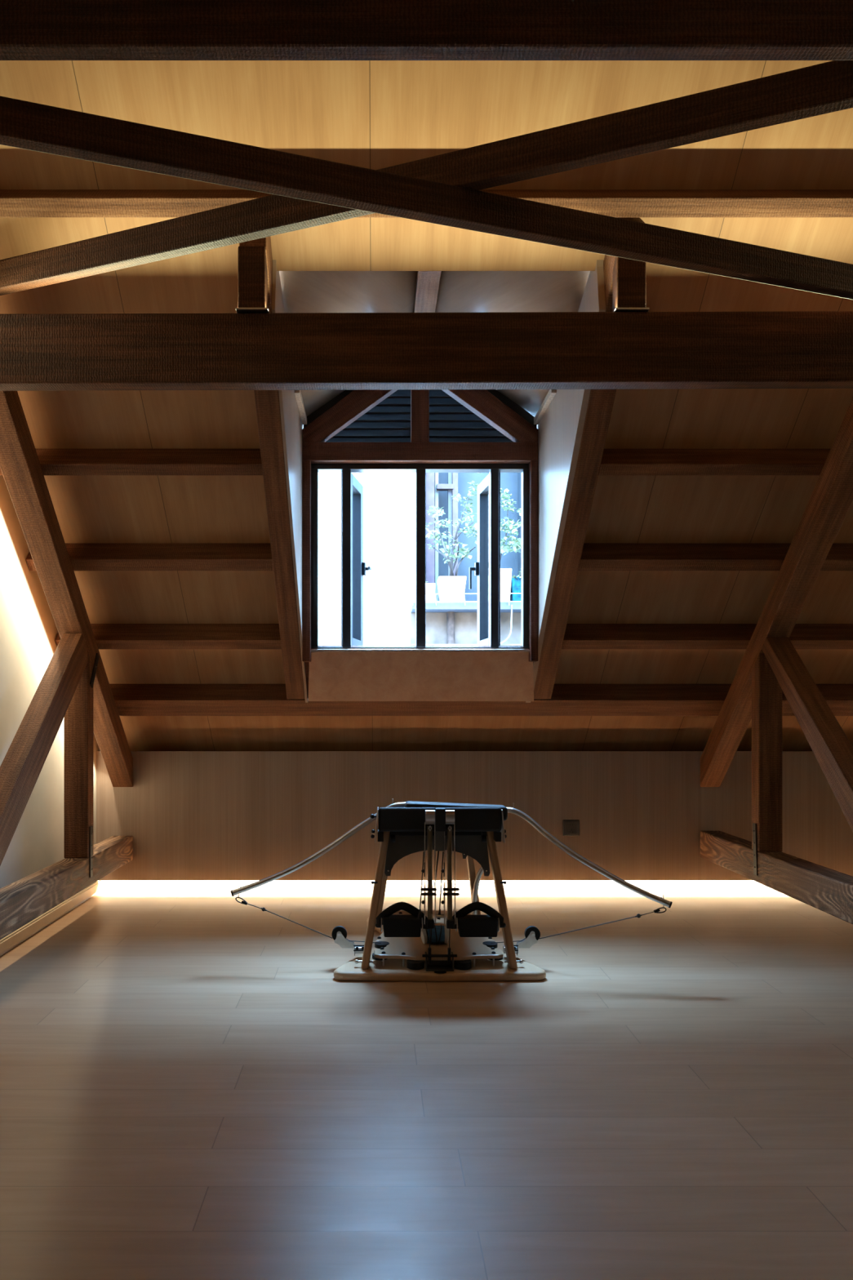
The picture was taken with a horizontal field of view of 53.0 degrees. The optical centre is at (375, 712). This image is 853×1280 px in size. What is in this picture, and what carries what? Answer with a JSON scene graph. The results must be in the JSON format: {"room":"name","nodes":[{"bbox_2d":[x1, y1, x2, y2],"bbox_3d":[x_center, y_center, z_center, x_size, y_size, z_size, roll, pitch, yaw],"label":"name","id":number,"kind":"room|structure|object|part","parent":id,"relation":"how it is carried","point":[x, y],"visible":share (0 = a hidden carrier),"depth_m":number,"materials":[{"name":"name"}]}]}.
{"room":"exercise studio","nodes":[
{"label":"exercise studio","id":0,"kind":"room"},
{"bbox_2d":[0,475,100,955],"bbox_3d":[-1.515,-0.648,2.055,0.100,3.356,5.610,0,0,0],"label":"wall","id":1,"kind":"structure","parent":0,"point":[28,631],"depth_m":3.57,"materials":[{"name":"paint"}]},
{"bbox_2d":[0,880,100,953],"bbox_3d":[-1.459,0.910,2.030,0.012,0.048,4.960,0,0,0],"label":"baseboard","id":2,"kind":"structure","parent":1,"relation":"attached to","point":[25,931],"depth_m":3.77,"materials":[{"name":"beige wood"}]},
{"bbox_2d":[0,311,852,391],"bbox_3d":[0.767,-1.145,2.700,4.455,0.220,0.069,0,0,0],"label":"roof beam","id":3,"kind":"structure","parent":1,"relation":"attached to","point":[763,349],"depth_m":2.67,"materials":[{"name":"brown wood"}]},
{"bbox_2d":[235,246,268,313],"bbox_3d":[-0.385,-1.356,2.693,0.100,0.198,0.073,0,0,0],"label":"post","id":4,"kind":"object","parent":3,"relation":"on","point":[252,272],"visible":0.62,"depth_m":2.66,"materials":[{"name":"wood"}]},
{"bbox_3d":[-0.385,-1.260,2.693,0.100,0.006,0.073,0,0,0],"label":"plate","id":5,"kind":"part","parent":4,"relation":"part of","materials":[{"name":"metal"}]},
{"bbox_2d":[0,96,852,299],"bbox_3d":[0.208,-1.300,2.193,3.091,0.085,0.042,0,0,-17],"label":"brace","id":6,"kind":"object","parent":3,"relation":"on","point":[26,125],"visible":1,"depth_m":2.12,"materials":[{"name":"brown wood"}]},
{"bbox_2d":[0,60,852,295],"bbox_3d":[0.157,-1.389,2.215,3.002,0.092,0.041,0,0,21],"label":"brace","id":7,"kind":"object","parent":6,"relation":"on","point":[826,87],"visible":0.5,"depth_m":2.13,"materials":[{"name":"brown wood"}]},
{"bbox_2d":[612,256,649,311],"bbox_3d":[0.801,-1.356,2.693,0.105,0.198,0.073,0,0,0],"label":"post","id":8,"kind":"object","parent":3,"relation":"on","point":[628,276],"visible":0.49,"depth_m":2.66,"materials":[{"name":"wood"}]},
{"bbox_3d":[0.801,-1.260,2.693,0.105,0.006,0.073,0,0,0],"label":"plate","id":9,"kind":"part","parent":8,"relation":"part of","materials":[{"name":"metal"}]},
{"bbox_2d":[0,0,852,60],"bbox_3d":[0.767,-1.379,1.642,4.455,0.221,0.044,0,0,0],"label":"roof beam","id":10,"kind":"structure","parent":1,"relation":"attached to","point":[30,29],"depth_m":1.62,"materials":[{"name":"brown wood"}]},
{"bbox_2d":[271,259,307,702],"bbox_3d":[-0.335,-0.795,3.520,0.012,1.490,1.440,0,0,0],"label":"wall","id":11,"kind":"structure","parent":0,"point":[292,426],"depth_m":3.48,"materials":[{"name":"white paint"}]},
{"bbox_2d":[294,390,306,424],"bbox_3d":[-0.318,-1.310,3.646,0.022,0.028,0.382,0,0,0],"label":"batten","id":12,"kind":"object","parent":11,"relation":"attached to","point":[298,395],"visible":0.76,"depth_m":3.62,"materials":[{"name":"brown wood"}]},
{"bbox_2d":[302,389,537,662],"bbox_3d":[0.202,-0.968,3.868,1.063,1.471,0.055,0,0,0],"label":"dormer gable","id":13,"kind":"object","parent":11,"relation":"attached to","point":[495,408],"visible":0.84,"depth_m":3.84,"materials":[{"name":"brown wood"}]},
{"bbox_2d":[311,463,528,648],"bbox_3d":[0.206,-0.717,4.050,1.002,0.856,0.319,0,0,0],"label":"window","id":14,"kind":"structure","parent":13,"relation":"in","point":[487,567],"depth_m":3.89,"materials":[{"name":"black metal"}]},
{"bbox_3d":[-0.109,-0.707,4.075,0.045,0.817,0.266,0,0,12],"label":"sash","id":15,"kind":"part","parent":14,"relation":"part of","materials":[{"name":"grey metal"}]},
{"bbox_3d":[-0.044,-0.705,4.166,0.044,0.064,0.044,0,0,12],"label":"handle","id":16,"kind":"part","parent":14,"relation":"part of","materials":[{"name":"grey metal"}]},
{"bbox_2d":[325,389,514,442],"bbox_3d":[0.203,-1.385,3.965,1.000,0.450,0.059,0,0,0],"label":"louver","id":17,"kind":"object","parent":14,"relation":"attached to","point":[389,420],"visible":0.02,"depth_m":3.95,"materials":[{"name":"black wood"}]},
{"bbox_3d":[0.482,-0.670,4.177,0.046,0.132,0.029,0,0,0],"label":"handle","id":18,"kind":"part","parent":14,"relation":"part of","materials":[{"name":"grey metal"}]},
{"bbox_3d":[0.540,-0.707,4.073,0.045,0.817,0.262,0,0,-7],"label":"sash","id":19,"kind":"part","parent":14,"relation":"part of","materials":[{"name":"grey metal"}]},
{"bbox_3d":[0.202,-1.430,3.868,0.081,0.421,0.055,0,0,0],"label":"king post","id":20,"kind":"part","parent":13,"relation":"part of","materials":[{"name":"brown wood"}]},
{"bbox_2d":[308,648,533,701],"bbox_3d":[0.221,-0.174,4.006,1.092,0.235,0.262,0,0,0],"label":"wall","id":21,"kind":"structure","parent":0,"point":[332,676],"depth_m":4.00,"materials":[{"name":"brown wood"}]},
{"bbox_2d":[304,645,533,697],"bbox_3d":[0.203,-0.189,4.019,1.062,0.236,0.263,0,0,0],"label":"trim","id":22,"kind":"structure","parent":21,"relation":"attached to","point":[306,664],"depth_m":3.90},
{"bbox_2d":[311,649,529,652],"bbox_3d":[0.207,-0.281,3.920,1.004,0.011,0.120,0,0,0],"label":"sill","id":23,"kind":"structure","parent":21,"relation":"on","point":[312,651],"depth_m":3.86,"materials":[{"name":"brown wood"}]},
{"bbox_2d":[0,892,852,1279],"bbox_3d":[0.767,0.990,2.055,4.665,0.080,5.610,0,0,0],"label":"floor","id":24,"kind":"structure","parent":0,"point":[191,1089],"depth_m":2.10,"materials":[{"name":"brown wood"}]},
{"bbox_2d":[230,798,672,982],"bbox_3d":[0.259,0.636,3.464,1.613,0.627,0.953,0,0,0],"label":"exercise machine","id":25,"kind":"object","parent":24,"relation":"on","point":[470,953],"visible":1,"depth_m":3.07,"materials":[{"name":"black metal"}]},
{"bbox_3d":[-0.322,0.780,3.200,0.323,0.133,0.006,0,0,0],"label":"cord","id":26,"kind":"part","parent":25,"relation":"part of","materials":[{"name":"black fabric"}]},
{"bbox_3d":[-0.186,0.513,3.242,0.710,0.345,0.037,0,0,-6],"label":"bow arm","id":27,"kind":"part","parent":25,"relation":"part of","materials":[{"name":"metal"}]},
{"bbox_3d":[-0.117,0.847,3.189,0.074,0.063,0.004,0,0,0],"label":"fork plate","id":28,"kind":"part","parent":25,"relation":"part of","materials":[{"name":"metal"}]},
{"bbox_3d":[-0.008,0.378,3.118,0.024,0.018,0.016,0,0,0],"label":"knob","id":29,"kind":"part","parent":25,"relation":"part of","materials":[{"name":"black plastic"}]},
{"bbox_3d":[0.002,0.669,3.122,0.027,0.520,0.074,9,-7,0],"label":"leg","id":30,"kind":"part","parent":25,"relation":"part of","materials":[{"name":"brown wood"}]},
{"bbox_3d":[0.005,0.406,3.095,0.014,0.119,0.095,0,0,0],"label":"plate","id":31,"kind":"part","parent":25,"relation":"part of","materials":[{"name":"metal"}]},
{"bbox_3d":[0.010,0.762,3.063,0.022,0.018,0.018,0,0,0],"label":"knob","id":32,"kind":"part","parent":25,"relation":"part of","materials":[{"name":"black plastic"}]},
{"bbox_3d":[0.044,0.674,3.707,0.027,0.519,0.074,8,11,0],"label":"leg","id":33,"kind":"part","parent":25,"relation":"part of","materials":[{"name":"brown wood"}]},
{"bbox_3d":[0.166,0.618,3.056,0.012,0.237,0.052,0,0,31],"label":"strap cord","id":34,"kind":"part","parent":25,"relation":"part of","materials":[{"name":"black fabric"}]},
{"bbox_3d":[0.170,0.557,3.033,0.013,0.050,0.012,0,0,0],"label":"stop knob","id":35,"kind":"part","parent":25,"relation":"part of","materials":[{"name":"black plastic"}]},
{"bbox_3d":[0.176,0.570,3.038,0.004,0.360,0.020,0,0,5],"label":"guide rod","id":36,"kind":"part","parent":25,"relation":"part of","materials":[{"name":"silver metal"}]},
{"bbox_3d":[0.194,0.828,3.043,0.012,0.136,0.030,0,0,0],"label":"drop cord","id":37,"kind":"part","parent":25,"relation":"part of","materials":[{"name":"black fabric"}]},
{"bbox_2d":[420,924,449,944],"bbox_3d":[0.228,0.840,3.235,0.118,0.072,0.072,0,0,0],"label":"roll","id":38,"kind":"object","parent":25,"relation":"on","point":[439,934],"visible":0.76,"depth_m":3.21,"materials":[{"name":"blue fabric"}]},
{"bbox_3d":[0.213,0.570,3.038,0.004,0.360,0.020,0,0,-4],"label":"guide rod","id":39,"kind":"part","parent":25,"relation":"part of","materials":[{"name":"silver metal"}]},
{"bbox_3d":[0.223,0.557,3.088,0.005,0.127,0.048,0,0,23],"label":"diagonal cord","id":40,"kind":"part","parent":25,"relation":"part of","materials":[{"name":"black fabric"}]},
{"bbox_3d":[0.230,0.434,3.388,0.400,0.032,0.540,0,0,0],"label":"seat frame","id":41,"kind":"part","parent":25,"relation":"part of","materials":[{"name":"black plastic"}]},
{"bbox_3d":[0.230,0.868,3.050,0.124,0.010,0.010,0,0,0],"label":"bracket rod","id":42,"kind":"part","parent":25,"relation":"part of","materials":[{"name":"black plastic"}]},
{"bbox_2d":[378,807,501,831],"bbox_3d":[0.232,0.382,3.086,0.442,0.086,0.065,0,0,0],"label":"seat cushion","id":43,"kind":"object","parent":25,"relation":"on","point":[390,819],"depth_m":3.05,"materials":[{"name":"black leather"}]},
{"bbox_3d":[0.232,0.724,3.038,0.031,0.012,0.012,0,0,0],"label":"cross rod","id":44,"kind":"part","parent":25,"relation":"part of","materials":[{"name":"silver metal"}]},
{"bbox_3d":[0.230,0.934,3.465,0.760,0.031,0.917,0,0,0],"label":"board","id":45,"kind":"part","parent":25,"relation":"part of","materials":[{"name":"brown wood"}]},
{"bbox_3d":[0.236,0.618,3.056,0.012,0.237,0.052,0,0,31],"label":"strap cord","id":46,"kind":"part","parent":25,"relation":"part of","materials":[{"name":"black fabric"}]},
{"bbox_3d":[0.240,0.557,3.033,0.013,0.050,0.012,0,0,0],"label":"stop knob","id":47,"kind":"part","parent":25,"relation":"part of","materials":[{"name":"black plastic"}]},
{"bbox_3d":[0.246,0.570,3.038,0.004,0.360,0.020,0,0,5],"label":"guide rod","id":48,"kind":"part","parent":25,"relation":"part of","materials":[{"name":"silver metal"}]},
{"bbox_3d":[0.264,0.828,3.043,0.012,0.136,0.030,0,0,0],"label":"drop cord","id":49,"kind":"part","parent":25,"relation":"part of","materials":[{"name":"black fabric"}]},
{"bbox_3d":[0.283,0.570,3.038,0.004,0.360,0.020,0,0,-4],"label":"guide rod","id":50,"kind":"part","parent":25,"relation":"part of","materials":[{"name":"silver metal"}]},
{"bbox_3d":[0.416,0.674,3.707,0.027,0.519,0.074,-8,11,0],"label":"leg","id":51,"kind":"part","parent":25,"relation":"part of","materials":[{"name":"brown wood"}]},
{"bbox_3d":[0.441,0.758,3.063,0.003,0.051,0.052,0,0,0],"label":"plate","id":52,"kind":"part","parent":25,"relation":"part of","materials":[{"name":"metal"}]},
{"bbox_3d":[0.458,0.669,3.122,0.027,0.520,0.074,-9,-7,0],"label":"leg","id":53,"kind":"part","parent":25,"relation":"part of","materials":[{"name":"brown wood"}]},
{"bbox_3d":[0.458,0.406,3.095,0.014,0.119,0.095,0,0,0],"label":"plate","id":54,"kind":"part","parent":25,"relation":"part of","materials":[{"name":"metal"}]},
{"bbox_3d":[0.456,0.762,3.063,0.027,0.018,0.018,0,0,0],"label":"knob","id":55,"kind":"part","parent":25,"relation":"part of","materials":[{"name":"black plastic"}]},
{"bbox_3d":[0.569,0.847,3.189,0.074,0.063,0.004,0,0,0],"label":"fork plate","id":56,"kind":"part","parent":25,"relation":"part of","materials":[{"name":"metal"}]},
{"bbox_3d":[0.742,0.518,3.125,0.646,0.330,0.046,0,0,24],"label":"bow arm","id":57,"kind":"part","parent":25,"relation":"part of","materials":[{"name":"metal"}]},
{"bbox_3d":[0.792,0.773,3.087,0.421,0.151,0.032,0,0,28],"label":"cord","id":58,"kind":"part","parent":25,"relation":"part of","materials":[{"name":"black fabric"}]},
{"bbox_2d":[0,60,852,751],"bbox_3d":[0.767,-0.955,3.436,4.565,2.748,2.871,0,0,0],"label":"ceiling","id":59,"kind":"structure","parent":0,"point":[370,114],"depth_m":3.17,"materials":[{"name":"brown wood"}]},
{"bbox_2d":[239,235,304,698],"bbox_3d":[-0.384,-0.828,3.409,0.086,1.521,1.482,0,0,0],"label":"rafter","id":60,"kind":"object","parent":59,"relation":"attached to","point":[267,402],"visible":0.54,"depth_m":3.38,"materials":[{"name":"brown wood"}]},
{"bbox_2d":[0,189,852,217],"bbox_3d":[0.767,-1.595,2.672,4.457,0.098,0.097,0,0,0],"label":"purlin","id":61,"kind":"object","parent":59,"relation":"attached to","point":[13,202],"visible":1,"depth_m":2.64,"materials":[{"name":"brown wood"}]},
{"bbox_2d":[533,217,645,698],"bbox_3d":[0.802,-0.828,3.409,0.091,1.521,1.482,0,0,0],"label":"rafter","id":62,"kind":"object","parent":59,"relation":"attached to","point":[601,402],"visible":0.48,"depth_m":3.38,"materials":[{"name":"brown wood"}]},
{"bbox_2d":[279,271,590,417],"bbox_3d":[0.208,-1.542,3.305,1.132,0.444,1.430,0,0,0],"label":"ceiling","id":63,"kind":"structure","parent":0,"point":[459,291],"depth_m":3.22,"materials":[{"name":"white paint"}]},
{"bbox_2d":[413,271,441,312],"bbox_3d":[0.203,-1.667,3.318,0.086,0.044,1.037,0,0,0],"label":"batten","id":64,"kind":"object","parent":63,"relation":"attached to","point":[427,286],"visible":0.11,"depth_m":3.33,"materials":[{"name":"wood"}]},
{"bbox_2d":[96,751,852,880],"bbox_3d":[0.768,0.541,4.491,4.464,0.678,0.022,0,0,0],"label":"wall","id":65,"kind":"structure","parent":0,"point":[188,815],"depth_m":4.48,"materials":[{"name":"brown wood"}]},
{"bbox_2d":[0,391,133,786],"bbox_3d":[-1.325,-0.850,3.259,0.107,2.478,2.437,0,0,0],"label":"rafter","id":66,"kind":"object","parent":65,"relation":"attached to","point":[20,468],"visible":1,"depth_m":3.44,"materials":[{"name":"brown wood"}]},
{"bbox_2d":[89,653,98,688],"bbox_3d":[-1.266,-0.193,3.852,0.008,0.161,0.116,0,0,0],"label":"strap","id":67,"kind":"object","parent":66,"relation":"attached to","point":[96,659],"visible":1,"depth_m":3.84,"materials":[{"name":"black metal"}]},
{"bbox_2d":[0,448,262,475],"bbox_3d":[-0.945,-0.971,3.301,1.033,0.117,0.115,0,0,0],"label":"purlin","id":68,"kind":"object","parent":66,"relation":"on","point":[52,461],"visible":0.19,"depth_m":3.27,"materials":[{"name":"brown wood"}]},
{"bbox_2d":[25,542,273,570],"bbox_3d":[-0.945,-0.662,3.623,1.033,0.124,0.122,0,0,0],"label":"purlin","id":69,"kind":"object","parent":66,"relation":"on","point":[82,556],"visible":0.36,"depth_m":3.59,"materials":[{"name":"brown wood"}]},
{"bbox_2d":[54,623,281,648],"bbox_3d":[-0.945,-0.354,3.946,1.033,0.122,0.120,0,0,0],"label":"purlin","id":70,"kind":"object","parent":66,"relation":"on","point":[107,636],"visible":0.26,"depth_m":3.92,"materials":[{"name":"brown wood"}]},
{"bbox_2d":[109,684,852,715],"bbox_3d":[0.767,-0.065,4.248,4.457,0.160,0.160,0,0,0],"label":"purlin","id":71,"kind":"object","parent":66,"relation":"on","point":[131,700],"visible":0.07,"depth_m":4.21,"materials":[{"name":"brown wood"}]},
{"bbox_2d":[0,835,133,939],"bbox_3d":[-1.325,0.707,2.538,0.107,0.128,3.877,0,0,0],"label":"bottom chord","id":72,"kind":"object","parent":65,"relation":"attached to","point":[23,900],"visible":1,"depth_m":3.43,"materials":[{"name":"brown wood"}]},
{"bbox_2d":[0,633,87,865],"bbox_3d":[-1.313,0.148,3.164,0.084,0.987,1.212,0,0,0],"label":"brace","id":73,"kind":"object","parent":72,"relation":"on","point":[20,768],"visible":1,"depth_m":3.26,"materials":[{"name":"brown wood"}]},
{"bbox_2d":[63,650,93,857],"bbox_3d":[-1.325,0.181,3.811,0.107,0.924,0.078,0,0,0],"label":"post","id":74,"kind":"object","parent":72,"relation":"on","point":[78,717],"visible":0.76,"depth_m":3.77,"materials":[{"name":"brown wood"}]},
{"bbox_2d":[88,826,93,877],"bbox_3d":[-1.266,0.618,3.805,0.008,0.226,0.030,0,0,0],"label":"strap","id":75,"kind":"object","parent":72,"relation":"attached to","point":[91,828],"visible":1,"depth_m":3.80,"materials":[{"name":"grey metal"}]},
{"bbox_2d":[98,880,779,892],"bbox_3d":[0.767,0.800,4.521,4.465,0.300,0.038,0,0,0],"label":"light strip","id":76,"kind":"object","parent":65,"relation":"attached to","point":[105,886],"depth_m":4.51,"materials":[{"name":"white plastic"}]},
{"bbox_2d":[563,819,579,835],"bbox_3d":[1.027,0.603,4.474,0.086,0.086,0.011,0,0,0],"label":"wall socket","id":77,"kind":"object","parent":65,"relation":"attached to","point":[571,827],"visible":1,"depth_m":4.47,"materials":[{"name":"grey plastic"}]},
{"bbox_2d":[700,397,852,786],"bbox_3d":[1.756,-0.850,3.259,0.106,2.478,2.437,0,0,0],"label":"rafter","id":78,"kind":"object","parent":65,"relation":"attached to","point":[831,499],"visible":1,"depth_m":3.54,"materials":[{"name":"brown wood"}]},
{"bbox_2d":[561,623,852,648],"bbox_3d":[1.923,-0.354,3.946,2.147,0.122,0.120,0,0,0],"label":"purlin","id":79,"kind":"object","parent":78,"relation":"on","point":[577,636],"visible":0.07,"depth_m":3.92,"materials":[{"name":"brown wood"}]},
{"bbox_2d":[598,448,831,475],"bbox_3d":[1.923,-0.971,3.301,2.147,0.117,0.115,0,0,0],"label":"purlin","id":80,"kind":"object","parent":78,"relation":"on","point":[614,461],"visible":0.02,"depth_m":3.27,"materials":[{"name":"brown wood"}]},
{"bbox_2d":[577,542,852,570],"bbox_3d":[1.923,-0.662,3.623,2.147,0.124,0.122,0,0,0],"label":"purlin","id":81,"kind":"object","parent":78,"relation":"on","point":[595,556],"visible":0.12,"depth_m":3.59,"materials":[{"name":"brown wood"}]},
{"bbox_2d":[700,831,852,924],"bbox_3d":[1.756,0.687,2.538,0.106,0.140,3.877,0,0,0],"label":"bottom chord","id":82,"kind":"object","parent":65,"relation":"attached to","point":[827,890],"visible":1,"depth_m":3.56,"materials":[{"name":"brown wood"}]},
{"bbox_2d":[752,822,758,875],"bbox_3d":[1.698,0.610,3.818,0.008,0.231,0.043,0,0,0],"label":"strap","id":83,"kind":"object","parent":82,"relation":"attached to","point":[754,825],"visible":1,"depth_m":3.81,"materials":[{"name":"grey metal"}]},
{"bbox_2d":[751,653,782,851],"bbox_3d":[1.756,0.176,3.826,0.106,0.882,0.077,0,0,0],"label":"post","id":84,"kind":"object","parent":82,"relation":"on","point":[766,691],"visible":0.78,"depth_m":3.79,"materials":[{"name":"brown wood"}]},
{"bbox_2d":[761,636,852,831],"bbox_3d":[1.752,0.143,3.220,0.097,0.946,1.088,0,0,0],"label":"brace","id":85,"kind":"object","parent":82,"relation":"on","point":[829,744],"visible":1,"depth_m":3.35,"materials":[{"name":"brown wood"}]},
{"bbox_2d":[525,259,605,702],"bbox_3d":[0.746,-0.795,3.520,0.022,1.490,1.440,0,0,0],"label":"wall","id":86,"kind":"structure","parent":0,"point":[560,429],"depth_m":3.46,"materials":[{"name":"white paint"}]},
{"bbox_2d":[533,389,556,424],"bbox_3d":[0.723,-1.310,3.646,0.022,0.028,0.382,0,0,0],"label":"batten","id":87,"kind":"object","parent":86,"relation":"attached to","point":[550,395],"visible":0.79,"depth_m":3.62,"materials":[{"name":"brown wood"}]},
{"label":"outside","id":88,"kind":"structure","parent":0,"visible":0},
{"bbox_2d":[318,472,521,645],"bbox_3d":[0.000,-1.000,6.893,12.000,7.900,1.114,0,0,0],"label":"outdoor view","id":89,"kind":"structure","parent":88,"point":[388,498],"depth_m":6.85,"materials":[{"name":"concrete"}]},
{"bbox_2d":[425,581,435,600],"bbox_3d":[0.388,-0.935,6.582,0.142,0.197,0.270,0,0,0],"label":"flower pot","id":90,"kind":"object","parent":89,"relation":"on","point":[429,588],"visible":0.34,"depth_m":6.54,"materials":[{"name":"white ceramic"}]},
{"bbox_3d":[0.519,-2.195,7.230,0.028,2.498,0.060,0,0,0],"label":"hinge post","id":91,"kind":"part","parent":89,"relation":"part of","materials":[{"name":"white metal"}]},
{"bbox_2d":[425,480,478,600],"bbox_3d":[0.603,-1.322,6.600,0.501,0.972,0.356,0,0,0],"label":"potted plant","id":92,"kind":"object","parent":89,"relation":"on","point":[452,584],"visible":0.95,"depth_m":6.53,"materials":[{"name":"green plant"}]},
{"bbox_3d":[0.589,-0.938,6.600,0.209,0.203,0.209,0,0,0],"label":"pot","id":93,"kind":"part","parent":92,"relation":"part of","materials":[{"name":"white ceramic"}]},
{"bbox_3d":[0.760,-0.847,6.340,0.987,0.093,0.008,0,0,0],"label":"wire rail","id":94,"kind":"part","parent":89,"relation":"part of","materials":[{"name":"white metal"}]},
{"bbox_2d":[500,488,521,600],"bbox_3d":[1.006,-1.308,6.620,0.395,0.943,0.352,0,0,0],"label":"potted plant","id":95,"kind":"object","parent":89,"relation":"on","point":[505,574],"visible":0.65,"depth_m":6.52,"materials":[{"name":"green plant"}]},
{"bbox_3d":[0.933,-0.969,6.620,0.219,0.265,0.219,0,0,0],"label":"pot","id":96,"kind":"part","parent":95,"relation":"part of","materials":[{"name":"white ceramic"}]},
{"bbox_2d":[510,571,521,600],"bbox_3d":[1.155,-0.986,6.632,0.226,0.298,0.332,0,0,0],"label":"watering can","id":97,"kind":"object","parent":89,"relation":"on","point":[516,582],"visible":0.33,"depth_m":6.52,"materials":[{"name":"blue plastic"}]}
]}

